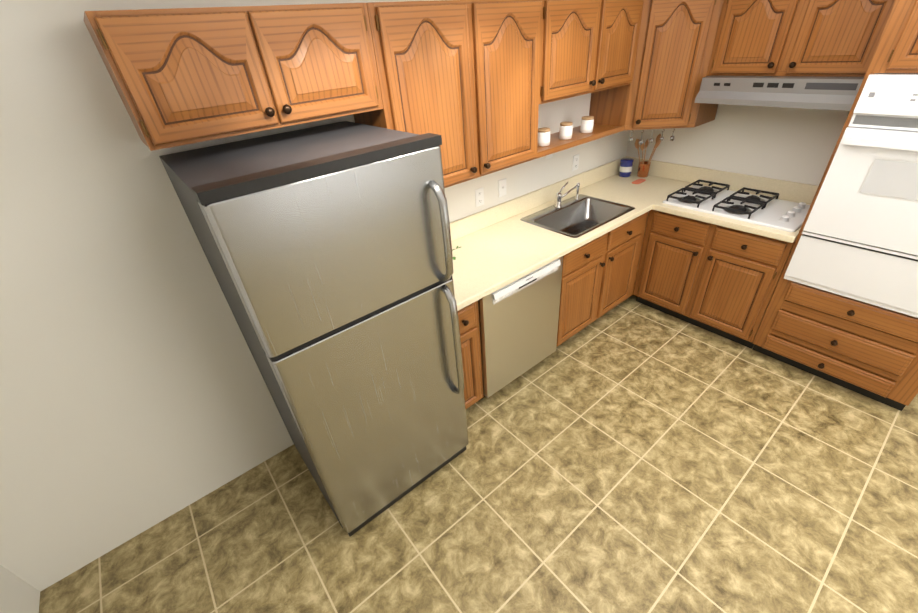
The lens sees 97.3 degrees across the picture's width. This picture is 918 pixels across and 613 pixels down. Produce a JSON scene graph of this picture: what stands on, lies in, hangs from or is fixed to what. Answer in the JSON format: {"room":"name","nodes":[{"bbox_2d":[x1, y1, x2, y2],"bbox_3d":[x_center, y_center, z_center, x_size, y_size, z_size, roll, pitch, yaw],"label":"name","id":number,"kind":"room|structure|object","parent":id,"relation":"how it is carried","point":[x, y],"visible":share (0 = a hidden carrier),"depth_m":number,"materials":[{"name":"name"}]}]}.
{"room":"kitchen","nodes":[
{"label":"kitchen","id":0,"kind":"room"},
{"bbox_2d":[0,565,39,612],"bbox_3d":[-0.564,1.334,-0.416,0.100,2.390,4.900,-27,40,-30],"label":"wall","id":1,"kind":"structure","parent":0,"point":[18,594],"depth_m":1.77,"materials":[{"name":"beige paint"}]},
{"bbox_2d":[0,0,629,591],"bbox_3d":[-0.325,-0.578,2.422,4.800,2.390,0.100,-27,40,-30],"label":"wall","id":2,"kind":"structure","parent":0,"point":[136,398],"depth_m":1.70,"materials":[{"name":"beige paint"}]},
{"bbox_2d":[84,3,382,150],"bbox_3d":[-0.751,-0.875,1.500,0.867,0.365,0.363,-27,40,-30],"label":"upper cabinet","id":3,"kind":"object","parent":2,"relation":"attached to","point":[182,76],"visible":1,"depth_m":1.35,"materials":[{"name":"brown wood"}]},
{"bbox_2d":[353,0,541,187],"bbox_3d":[-0.020,-1.072,2.073,0.982,0.780,0.363,-27,40,-30],"label":"upper cabinet","id":4,"kind":"object","parent":2,"relation":"attached to","point":[461,77],"visible":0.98,"depth_m":1.90,"materials":[{"name":"brown wood"}]},
{"bbox_2d":[475,187,483,206],"bbox_3d":[0.139,-0.726,2.690,0.072,0.116,0.008,-27,40,-30],"label":"electrical outlet","id":5,"kind":"object","parent":2,"relation":"attached to","point":[479,196],"visible":1,"depth_m":2.69,"materials":[{"name":"white plastic"}]},
{"bbox_2d":[498,178,505,196],"bbox_3d":[0.304,-0.818,2.787,0.072,0.116,0.015,-27,40,-30],"label":"light switch","id":6,"kind":"object","parent":2,"relation":"attached to","point":[502,186],"visible":1,"depth_m":2.78,"materials":[{"name":"white plastic"}]},
{"bbox_2d":[450,156,629,240],"bbox_3d":[0.520,-0.780,3.004,2.553,0.125,0.024,-27,40,-30],"label":"backsplash","id":7,"kind":"structure","parent":2,"relation":"attached to","point":[467,225],"depth_m":2.98,"materials":[{"name":"laminate"}]},
{"bbox_2d":[572,154,578,170],"bbox_3d":[0.923,-1.136,3.190,0.072,0.116,0.008,-27,40,-30],"label":"electrical outlet","id":8,"kind":"object","parent":2,"relation":"attached to","point":[575,162],"visible":1,"depth_m":3.19,"materials":[{"name":"white plastic"}]},
{"bbox_2d":[536,0,643,158],"bbox_3d":[0.720,-1.454,2.547,0.930,0.780,0.363,-27,40,-30],"label":"upper cabinet","id":9,"kind":"object","parent":2,"relation":"attached to","point":[588,46],"visible":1,"depth_m":2.35,"materials":[{"name":"brown wood"}]},
{"bbox_2d":[537,128,550,146],"bbox_3d":[0.543,-1.090,2.598,0.087,0.099,0.087,-27,40,-30],"label":"canister","id":10,"kind":"object","parent":9,"relation":"in","point":[543,137],"visible":0.88,"depth_m":2.57,"materials":[{"name":"white ceramic"}]},
{"bbox_2d":[559,122,572,139],"bbox_3d":[0.717,-1.180,2.710,0.087,0.099,0.087,-27,40,-30],"label":"canister","id":11,"kind":"object","parent":9,"relation":"in","point":[565,130],"visible":1,"depth_m":2.68,"materials":[{"name":"white ceramic"}]},
{"bbox_2d":[580,116,593,132],"bbox_3d":[0.895,-1.272,2.824,0.087,0.099,0.087,-27,40,-30],"label":"canister","id":12,"kind":"object","parent":9,"relation":"in","point":[587,123],"visible":1,"depth_m":2.80,"materials":[{"name":"white ceramic"}]},
{"bbox_2d":[39,269,917,612],"bbox_3d":[1.344,1.430,1.434,4.800,0.100,5.100,-27,40,-30],"label":"floor","id":13,"kind":"structure","parent":0,"point":[629,455],"depth_m":2.04,"materials":[{"name":"tile"}]},
{"bbox_2d":[159,121,468,535],"bbox_3d":[-0.513,0.152,1.927,0.779,1.752,0.837,-27,40,-30],"label":"fridge","id":14,"kind":"object","parent":13,"relation":"on","point":[327,249],"visible":1,"depth_m":1.47,"materials":[{"name":"grey metal"}]},
{"bbox_2d":[458,301,483,408],"bbox_3d":[-0.132,0.247,2.528,0.251,0.874,0.643,-27,40,-30],"label":"base cabinet","id":15,"kind":"object","parent":13,"relation":"on","point":[469,325],"visible":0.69,"depth_m":2.31,"materials":[{"name":"brown wood"}]},
{"bbox_2d":[478,256,562,400],"bbox_3d":[0.232,0.066,2.753,0.667,0.868,0.622,-27,40,-30],"label":"dishwasher","id":16,"kind":"object","parent":13,"relation":"on","point":[518,321],"visible":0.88,"depth_m":2.49,"materials":[{"name":"grey paint"}]},
{"bbox_2d":[556,211,648,346],"bbox_3d":[0.888,-0.279,3.180,1.030,0.874,0.643,-27,40,-30],"label":"base cabinet","id":17,"kind":"object","parent":13,"relation":"on","point":[598,279],"visible":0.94,"depth_m":2.92,"materials":[{"name":"brown wood"}]},
{"bbox_2d":[451,172,690,309],"bbox_3d":[0.721,-0.592,2.844,2.553,0.040,0.639,-27,40,-30],"label":"countertop","id":18,"kind":"structure","parent":17,"relation":"on","point":[494,257],"depth_m":2.58,"materials":[{"name":"laminate"}]},
{"bbox_2d":[520,182,634,237],"bbox_3d":[0.852,-0.673,2.893,0.704,0.346,0.494,-27,40,-30],"label":"sink","id":19,"kind":"object","parent":18,"relation":"in","point":[577,215],"visible":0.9,"depth_m":3.05,"materials":[{"name":"silver metal"}]},
{"bbox_2d":[619,158,633,176],"bbox_3d":[1.446,-1.204,3.500,0.108,0.141,0.108,-27,40,-30],"label":"jar","id":20,"kind":"object","parent":18,"relation":"on","point":[625,168],"visible":1,"depth_m":3.47,"materials":[{"name":"blue ceramic"}]},
{"bbox_2d":[632,179,645,183],"bbox_3d":[1.502,-1.046,3.377,0.140,0.006,0.060,-27,40,-30],"label":"pot holder","id":21,"kind":"object","parent":18,"relation":"on","point":[638,181],"visible":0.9,"depth_m":3.37,"materials":[{"name":"orange fabric"}]},
{"bbox_2d":[635,134,660,177],"bbox_3d":[1.573,-1.249,3.367,0.175,0.344,0.172,-27,40,-30],"label":"utensil crock","id":22,"kind":"object","parent":18,"relation":"on","point":[643,168],"visible":0.98,"depth_m":3.40,"materials":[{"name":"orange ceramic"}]},
{"bbox_2d":[655,185,810,242],"bbox_3d":[1.939,-0.677,2.807,0.639,0.040,0.840,-27,40,-30],"label":"countertop","id":23,"kind":"structure","parent":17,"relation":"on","point":[786,236],"depth_m":2.62,"materials":[{"name":"laminate"}]},
{"bbox_2d":[663,179,809,231],"bbox_3d":[1.926,-0.722,2.784,0.500,0.061,0.814,-27,40,-30],"label":"cooktop","id":24,"kind":"object","parent":23,"relation":"in","point":[770,212],"visible":1,"depth_m":2.73,"materials":[{"name":"white metal"}]},
{"bbox_2d":[633,210,795,348],"bbox_3d":[1.949,-0.310,3.083,0.643,0.874,0.908,-27,40,-30],"label":"base cabinet","id":25,"kind":"object","parent":13,"relation":"on","point":[722,281],"visible":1,"depth_m":2.87,"materials":[{"name":"brown wood"}]},
{"bbox_2d":[752,0,917,410],"bbox_3d":[2.436,-0.534,2.137,0.648,2.220,0.790,-27,40,-30],"label":"tall cabinet","id":26,"kind":"object","parent":13,"relation":"on","point":[865,349],"visible":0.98,"depth_m":2.35,"materials":[{"name":"brown wood"}]},
{"bbox_2d":[784,73,917,317],"bbox_3d":[2.385,-0.597,2.092,0.635,1.102,0.696,-27,40,-30],"label":"double oven","id":27,"kind":"object","parent":26,"relation":"in","point":[858,240],"visible":0.98,"depth_m":2.06,"materials":[{"name":"white metal"}]},
{"bbox_2d":[626,104,849,265],"bbox_3d":[3.067,-0.540,1.907,0.100,2.390,4.900,-27,40,-30],"label":"wall","id":28,"kind":"structure","parent":0,"point":[798,145],"depth_m":2.83,"materials":[{"name":"beige paint"}]},
{"bbox_2d":[589,0,723,129],"bbox_3d":[1.410,-1.705,2.830,0.614,0.780,0.659,-27,40,-30],"label":"upper cabinet","id":29,"kind":"object","parent":28,"relation":"attached to","point":[676,40],"visible":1,"depth_m":2.66,"materials":[{"name":"brown wood"}]},
{"bbox_2d":[638,130,643,144],"bbox_3d":[1.336,-1.243,2.957,0.038,0.114,0.016,-27,40,-30],"label":"hook","id":30,"kind":"object","parent":29,"relation":"hanging from","point":[640,142],"depth_m":2.97,"materials":[{"name":"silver metal"}]},
{"bbox_2d":[630,157,817,203],"bbox_3d":[1.974,-0.992,3.126,0.020,0.125,1.470,-27,40,-30],"label":"backsplash","id":31,"kind":"structure","parent":28,"relation":"attached to","point":[784,189],"depth_m":3.02,"materials":[{"name":"laminate"}]},
{"bbox_2d":[707,0,895,76],"bbox_3d":[1.969,-1.592,2.301,0.363,0.465,0.841,-27,40,-30],"label":"upper cabinet","id":32,"kind":"object","parent":28,"relation":"attached to","point":[830,38],"visible":0.96,"depth_m":2.24,"materials":[{"name":"brown wood"}]},
{"bbox_2d":[695,76,863,110],"bbox_3d":[1.968,-1.319,2.447,0.438,0.145,0.822,-27,40,-30],"label":"range hood","id":33,"kind":"object","parent":32,"relation":"attached to","point":[825,93],"visible":0.88,"depth_m":2.31,"materials":[{"name":"silver metal"}]}
]}

